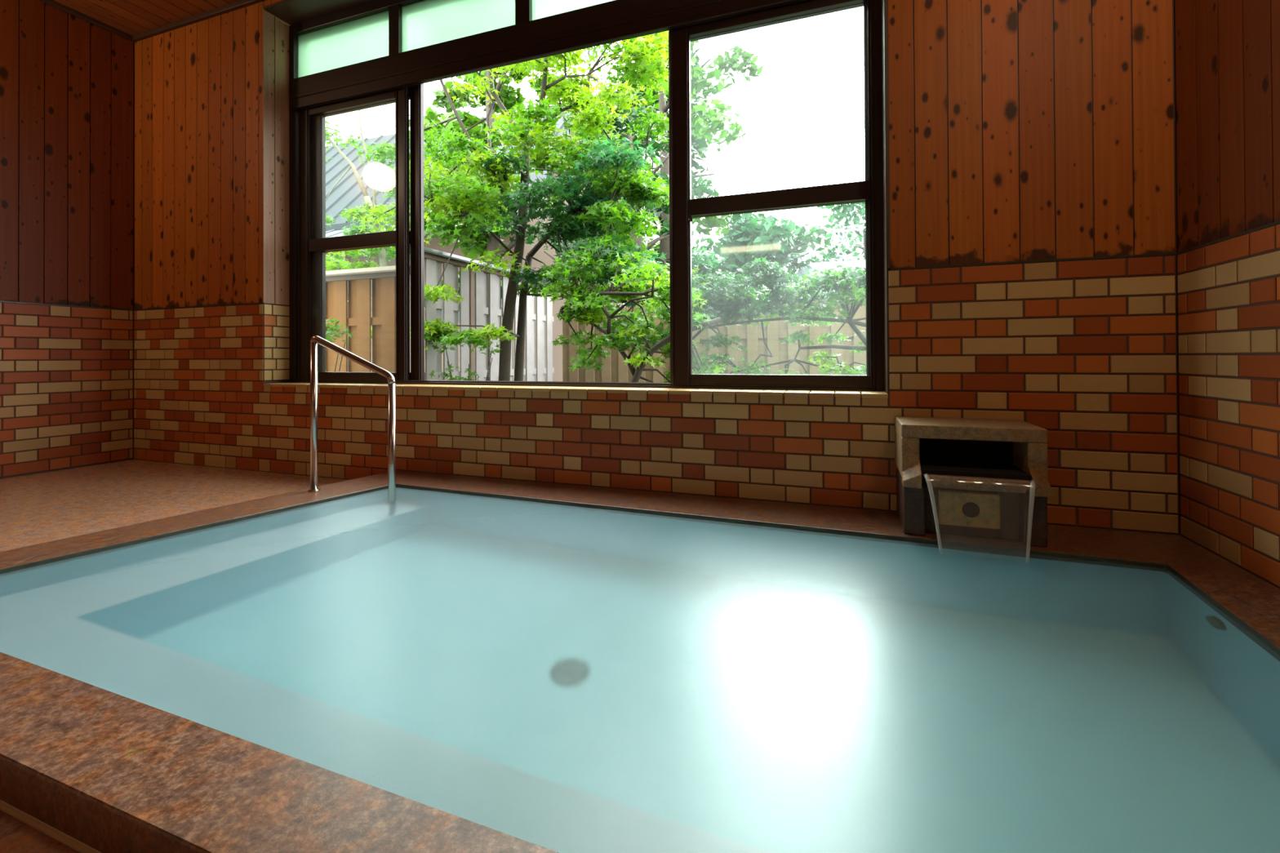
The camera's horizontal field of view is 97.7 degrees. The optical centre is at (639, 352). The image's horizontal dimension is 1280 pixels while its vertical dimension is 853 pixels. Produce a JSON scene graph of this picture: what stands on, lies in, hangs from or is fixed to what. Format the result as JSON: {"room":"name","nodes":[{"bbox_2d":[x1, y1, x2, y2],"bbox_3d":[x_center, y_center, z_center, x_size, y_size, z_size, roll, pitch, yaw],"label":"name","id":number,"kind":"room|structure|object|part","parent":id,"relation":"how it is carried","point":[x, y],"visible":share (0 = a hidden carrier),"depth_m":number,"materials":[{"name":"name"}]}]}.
{"room":"spa","nodes":[
{"label":"spa","id":0,"kind":"room"},
{"bbox_2d":[0,0,134,479],"bbox_3d":[-4.342,-0.539,1.880,0.200,3.750,4.716,0,0,20],"label":"wall","id":1,"kind":"structure","parent":0,"point":[67,81],"depth_m":3.52,"materials":[{"name":"brown wood"}]},
{"bbox_2d":[40,0,132,39],"bbox_3d":[-4.249,-2.181,1.843,0.024,0.030,4.294,0,0,20],"label":"trim","id":2,"kind":"structure","parent":1,"relation":"attached to","point":[52,2],"depth_m":3.63,"materials":[{"name":"brown wood"}]},
{"bbox_2d":[53,0,240,35],"bbox_3d":[-1.612,-2.342,0.829,6.075,0.250,4.616,0,0,20],"label":"ceiling","id":3,"kind":"structure","parent":0,"point":[132,17],"depth_m":3.58,"materials":[{"name":"brown wood"}]},
{"bbox_2d":[0,459,347,852],"bbox_3d":[-1.579,0.764,0.854,5.675,0.120,4.316,0,0,20],"label":"floor","id":4,"kind":"structure","parent":0,"point":[36,508],"depth_m":2.80,"materials":[{"name":"brown stone"}]},
{"bbox_2d":[0,470,1279,852],"bbox_3d":[-0.234,0.944,1.610,3.679,0.637,1.964,0,0,20],"label":"pool","id":5,"kind":"object","parent":4,"relation":"on","point":[111,772],"visible":0.13,"depth_m":0.89,"materials":[{"name":"brown stone"}]},
{"bbox_2d":[0,800,101,852],"bbox_3d":[-0.567,0.696,0.708,3.676,0.015,0.015,0,0,21],"label":"trim","id":6,"kind":"structure","parent":5,"relation":"attached to","point":[50,831],"depth_m":0.81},
{"bbox_2d":[307,335,395,501],"bbox_3d":[-1.308,0.402,2.527,0.472,0.966,0.052,0,0,18],"label":"handrail","id":7,"kind":"object","parent":5,"relation":"on","point":[315,340],"visible":0.98,"depth_m":2.52,"materials":[{"name":"metal"}]},
{"bbox_3d":[-1.509,0.294,2.591,0.031,0.691,0.031,0,0,20],"label":"post","id":8,"kind":"part","parent":7,"relation":"part of","materials":[{"name":"metal"}]},
{"bbox_3d":[-1.304,0.029,2.532,0.462,0.221,0.032,0,0,16],"label":"sloping rail","id":9,"kind":"part","parent":7,"relation":"part of","materials":[{"name":"metal"}]},
{"bbox_3d":[-1.094,0.509,2.469,0.031,0.748,0.031,0,0,20],"label":"post","id":10,"kind":"part","parent":7,"relation":"part of","materials":[{"name":"metal"}]},
{"bbox_2d":[0,487,1279,852],"bbox_3d":[-0.229,0.913,1.545,3.265,0.546,1.558,0,0,20],"label":"pool water","id":11,"kind":"object","parent":5,"relation":"in","point":[560,678],"visible":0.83,"depth_m":1.11,"materials":[{"name":"blue liquid"}]},
{"bbox_2d":[924,473,1035,562],"bbox_3d":[1.069,0.515,1.761,0.310,0.242,0.068,0,0,20],"label":"water","id":12,"kind":"object","parent":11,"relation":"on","point":[926,473],"visible":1,"depth_m":1.74,"materials":[{"name":"clear liquid"}]},
{"bbox_2d":[894,416,1052,546],"bbox_3d":[1.141,0.434,1.963,0.424,0.375,0.353,0,0,20],"label":"spout","id":13,"kind":"object","parent":5,"relation":"on","point":[980,472],"visible":0.99,"depth_m":1.88,"materials":[{"name":"beige stone"}]},
{"bbox_3d":[1.109,0.528,1.889,0.182,0.116,0.018,0,0,20],"label":"ochre plate","id":14,"kind":"part","parent":13,"relation":"part of","materials":[{"name":"stone"}]},
{"bbox_2d":[894,416,1048,480],"bbox_3d":[1.152,0.340,1.993,0.424,0.187,0.290,0,0,20],"label":"hood","id":15,"kind":"object","parent":13,"relation":"attached to","point":[996,446],"depth_m":1.92,"materials":[{"name":"beige stone"}]},
{"bbox_3d":[1.151,0.535,1.988,0.416,0.173,0.298,0,0,20],"label":"spout","id":16,"kind":"part","parent":13,"relation":"part of","materials":[{"name":"stone"}]},
{"bbox_2d":[133,0,1180,535],"bbox_3d":[-0.789,-0.549,3.021,6.075,3.750,0.284,0,0,20],"label":"wall","id":17,"kind":"structure","parent":0,"point":[1029,156],"depth_m":2.21,"materials":[{"name":"brown tile"}]},
{"bbox_2d":[130,0,265,41],"bbox_3d":[-0.850,-2.191,2.892,5.675,0.030,0.026,0,0,20],"label":"trim","id":18,"kind":"structure","parent":17,"relation":"attached to","point":[242,3],"depth_m":3.63,"materials":[{"name":"brown wood"}]},
{"bbox_2d":[288,0,884,391],"bbox_3d":[-0.596,-0.972,3.028,3.504,2.297,0.131,0,0,20],"label":"window","id":19,"kind":"structure","parent":17,"relation":"in","point":[376,53],"depth_m":3.12,"materials":[{"name":"brown metal"}]},
{"bbox_3d":[-1.845,-1.900,3.487,0.783,0.314,0.006,0,0,20],"label":"transom pane","id":20,"kind":"part","parent":19,"relation":"part of","materials":[{"name":"green glass"}]},
{"bbox_3d":[-1.778,-0.711,3.445,0.874,1.766,0.034,0,0,20],"label":"sliding sash","id":21,"kind":"part","parent":19,"relation":"part of","materials":[{"name":"brown metal"}]},
{"bbox_3d":[-1.694,-0.711,3.450,0.874,1.766,0.034,0,0,20],"label":"sliding sash","id":22,"kind":"part","parent":19,"relation":"part of","materials":[{"name":"brown metal"}]},
{"bbox_3d":[-1.038,-1.907,3.189,0.806,0.314,0.006,0,0,20],"label":"transom pane","id":23,"kind":"part","parent":19,"relation":"part of","materials":[{"name":"green glass"}]},
{"bbox_3d":[-0.207,-1.913,2.883,0.805,0.314,0.006,0,0,20],"label":"transom pane","id":24,"kind":"part","parent":19,"relation":"part of","materials":[{"name":"clear glass"}]},
{"bbox_3d":[0.577,-0.729,2.613,0.914,1.766,0.034,0,0,20],"label":"sliding sash","id":25,"kind":"part","parent":19,"relation":"part of","materials":[{"name":"brown metal"}]},
{"bbox_3d":[0.579,-0.730,2.575,0.914,1.766,0.034,0,0,20],"label":"sliding sash","id":26,"kind":"part","parent":19,"relation":"part of","materials":[{"name":"brown metal"}]},
{"bbox_2d":[1174,0,1279,589],"bbox_3d":[1.170,-0.582,-0.154,0.200,3.750,4.716,0,0,20],"label":"wall","id":27,"kind":"structure","parent":0,"point":[1228,51],"depth_m":1.65,"materials":[{"name":"brown tile"}]},
{"label":"outside","id":28,"kind":"structure","parent":0,"visible":0},
{"bbox_3d":[6.171,1.392,31.138,70.000,0.200,57.290,0,0,20],"label":"ground","id":29,"kind":"structure","parent":28,"visible":0},
{"bbox_2d":[325,317,354,372],"bbox_3d":[-2.697,0.434,4.694,0.685,1.472,0.667,0,0,20],"label":"shrub","id":30,"kind":"object","parent":29,"relation":"on","point":[328,337],"visible":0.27,"depth_m":4.78,"materials":[{"name":"green plant"}]},
{"bbox_2d":[325,264,410,372],"bbox_3d":[-3.445,0.195,5.449,3.060,1.925,0.200,0,0,20],"label":"fence","id":31,"kind":"object","parent":29,"relation":"on","point":[360,321],"visible":0.08,"depth_m":5.08,"materials":[{"name":"brown wood"}]},
{"bbox_3d":[-3.448,-0.278,5.452,2.960,0.070,0.020,0,0,20],"label":"rail","id":32,"kind":"part","parent":31,"relation":"part of","materials":[{"name":"brown wood"}]},
{"bbox_2d":[325,110,410,344],"bbox_3d":[-3.859,-1.166,7.350,1.792,4.722,1.354,0,0,20],"label":"tree","id":33,"kind":"object","parent":29,"relation":"on","point":[335,264],"visible":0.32,"depth_m":7.29,"materials":[{"name":"green plant"}]},
{"bbox_2d":[424,328,502,380],"bbox_3d":[-1.566,0.466,4.924,0.704,1.398,0.493,0,0,20],"label":"shrub","id":34,"kind":"object","parent":29,"relation":"on","point":[435,347],"visible":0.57,"depth_m":4.90,"materials":[{"name":"green plant"}]},
{"bbox_2d":[409,244,554,381],"bbox_3d":[-1.524,0.108,5.977,0.200,2.085,2.540,0,0,20],"label":"fence","id":35,"kind":"object","parent":29,"relation":"on","point":[473,309],"visible":0.32,"depth_m":5.63,"materials":[{"name":"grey wood"}]},
{"bbox_3d":[-1.681,0.149,5.544,0.065,2.000,0.060,0,0,20],"label":"post","id":36,"kind":"part","parent":35,"relation":"part of","materials":[{"name":"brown wood"}]},
{"bbox_3d":[-1.524,0.216,5.976,0.020,0.070,2.440,0,0,20],"label":"rail","id":37,"kind":"part","parent":35,"relation":"part of","materials":[{"name":"grey wood"}]},
{"bbox_3d":[-1.527,-0.434,5.981,0.020,0.070,2.440,0,0,20],"label":"rail","id":38,"kind":"part","parent":35,"relation":"part of","materials":[{"name":"grey wood"}]},
{"bbox_2d":[325,97,642,381],"bbox_3d":[-4.727,-2.142,13.089,8.170,6.762,6.582,0,0,20],"label":"house","id":39,"kind":"structure","parent":29,"relation":"on","point":[347,193],"depth_m":11.29,"materials":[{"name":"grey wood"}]},
{"bbox_3d":[-5.266,-0.376,10.004,0.120,3.190,0.120,0,0,20],"label":"porch post","id":40,"kind":"part","parent":39,"relation":"part of","materials":[{"name":"brown wood"}]},
{"bbox_2d":[408,57,571,380],"bbox_3d":[-2.037,-2.117,8.049,2.370,6.616,2.184,0,0,-2],"label":"tree","id":41,"kind":"object","parent":29,"relation":"on","point":[507,94],"visible":0.19,"depth_m":8.01,"materials":[{"name":"green plant"}]},
{"bbox_2d":[342,30,669,381],"bbox_3d":[-1.250,-1.225,5.277,3.539,4.780,1.891,0,0,12],"label":"maple tree","id":42,"kind":"object","parent":29,"relation":"on","point":[584,222],"visible":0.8,"depth_m":4.99,"materials":[{"name":"green plant"}]},
{"bbox_2d":[552,90,708,355],"bbox_3d":[-0.051,-1.322,8.104,2.193,5.006,2.249,0,0,20],"label":"tree","id":43,"kind":"object","parent":29,"relation":"on","point":[665,230],"visible":0.09,"depth_m":8.18,"materials":[{"name":"green plant"}]},
{"bbox_2d":[540,246,723,382],"bbox_3d":[-0.113,0.160,4.186,1.555,1.988,1.032,0,0,20],"label":"shrub","id":44,"kind":"object","parent":29,"relation":"on","point":[598,295],"visible":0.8,"depth_m":4.14,"materials":[{"name":"green plant"}]},
{"bbox_2d":[558,242,764,346],"bbox_3d":[0.203,0.060,5.129,1.954,2.196,1.227,0,0,20],"label":"tree","id":45,"kind":"object","parent":29,"relation":"on","point":[615,322],"visible":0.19,"depth_m":5.23,"materials":[{"name":"green plant"}]},
{"bbox_2d":[613,46,725,293],"bbox_3d":[0.549,-2.841,12.768,3.092,8.103,4.028,0,0,-3],"label":"tree","id":46,"kind":"object","parent":29,"relation":"on","point":[711,193],"visible":0.06,"depth_m":12.51,"materials":[{"name":"green plant"}]},
{"bbox_2d":[586,33,764,303],"bbox_3d":[0.432,-2.837,9.943,3.186,8.056,3.123,0,0,-21],"label":"tree","id":47,"kind":"object","parent":29,"relation":"on","point":[711,117],"visible":0.25,"depth_m":9.55,"materials":[{"name":"green plant"}]},
{"bbox_2d":[642,153,729,253],"bbox_3d":[0.838,-3.154,18.144,3.948,8.803,3.792,0,-1,-44],"label":"tree","id":48,"kind":"object","parent":29,"relation":"on","point":[656,162],"visible":0.02,"depth_m":18.32,"materials":[{"name":"green plant"}]},
{"bbox_2d":[562,298,866,392],"bbox_3d":[2.481,0.276,5.852,7.400,1.706,0.052,0,0,20],"label":"fence","id":49,"kind":"object","parent":29,"relation":"on","point":[615,370],"visible":0.03,"depth_m":6.30,"materials":[{"name":"beige wood"}]},
{"bbox_3d":[2.479,-0.206,5.855,7.400,0.070,0.020,0,0,20],"label":"rail","id":50,"kind":"part","parent":49,"relation":"part of","materials":[{"name":"beige wood"}]},
{"bbox_2d":[691,211,831,300],"bbox_3d":[3.191,-1.084,13.381,3.784,4.574,3.770,-1,-1,41],"label":"tree","id":51,"kind":"object","parent":29,"relation":"on","point":[806,237],"visible":0.12,"depth_m":13.12,"materials":[{"name":"green plant"}]},
{"bbox_2d":[661,255,866,374],"bbox_3d":[1.230,0.202,4.489,2.025,1.894,1.256,0,0,18],"label":"shrubs","id":52,"kind":"object","parent":29,"relation":"on","point":[726,299],"visible":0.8,"depth_m":4.28,"materials":[{"name":"green plant"}]},
{"bbox_2d":[710,212,818,299],"bbox_3d":[1.977,-0.590,9.107,1.899,3.537,2.156,0,0,20],"label":"tree","id":53,"kind":"object","parent":29,"relation":"on","point":[765,236],"visible":0.46,"depth_m":8.80,"materials":[{"name":"green plant"}]},
{"bbox_2d":[796,202,865,271],"bbox_3d":[7.047,-1.885,17.935,4.401,6.200,5.088,0,0,20],"label":"tree","id":54,"kind":"object","parent":29,"relation":"on","point":[843,211],"visible":0.16,"depth_m":17.93,"materials":[{"name":"green plant"}]},
{"bbox_2d":[797,258,865,298],"bbox_3d":[7.473,-0.563,12.754,7.268,3.472,5.319,0,0,20],"label":"house","id":55,"kind":"structure","parent":29,"relation":"on","point":[820,266],"depth_m":13.00,"materials":[{"name":"white paint"}]}
]}

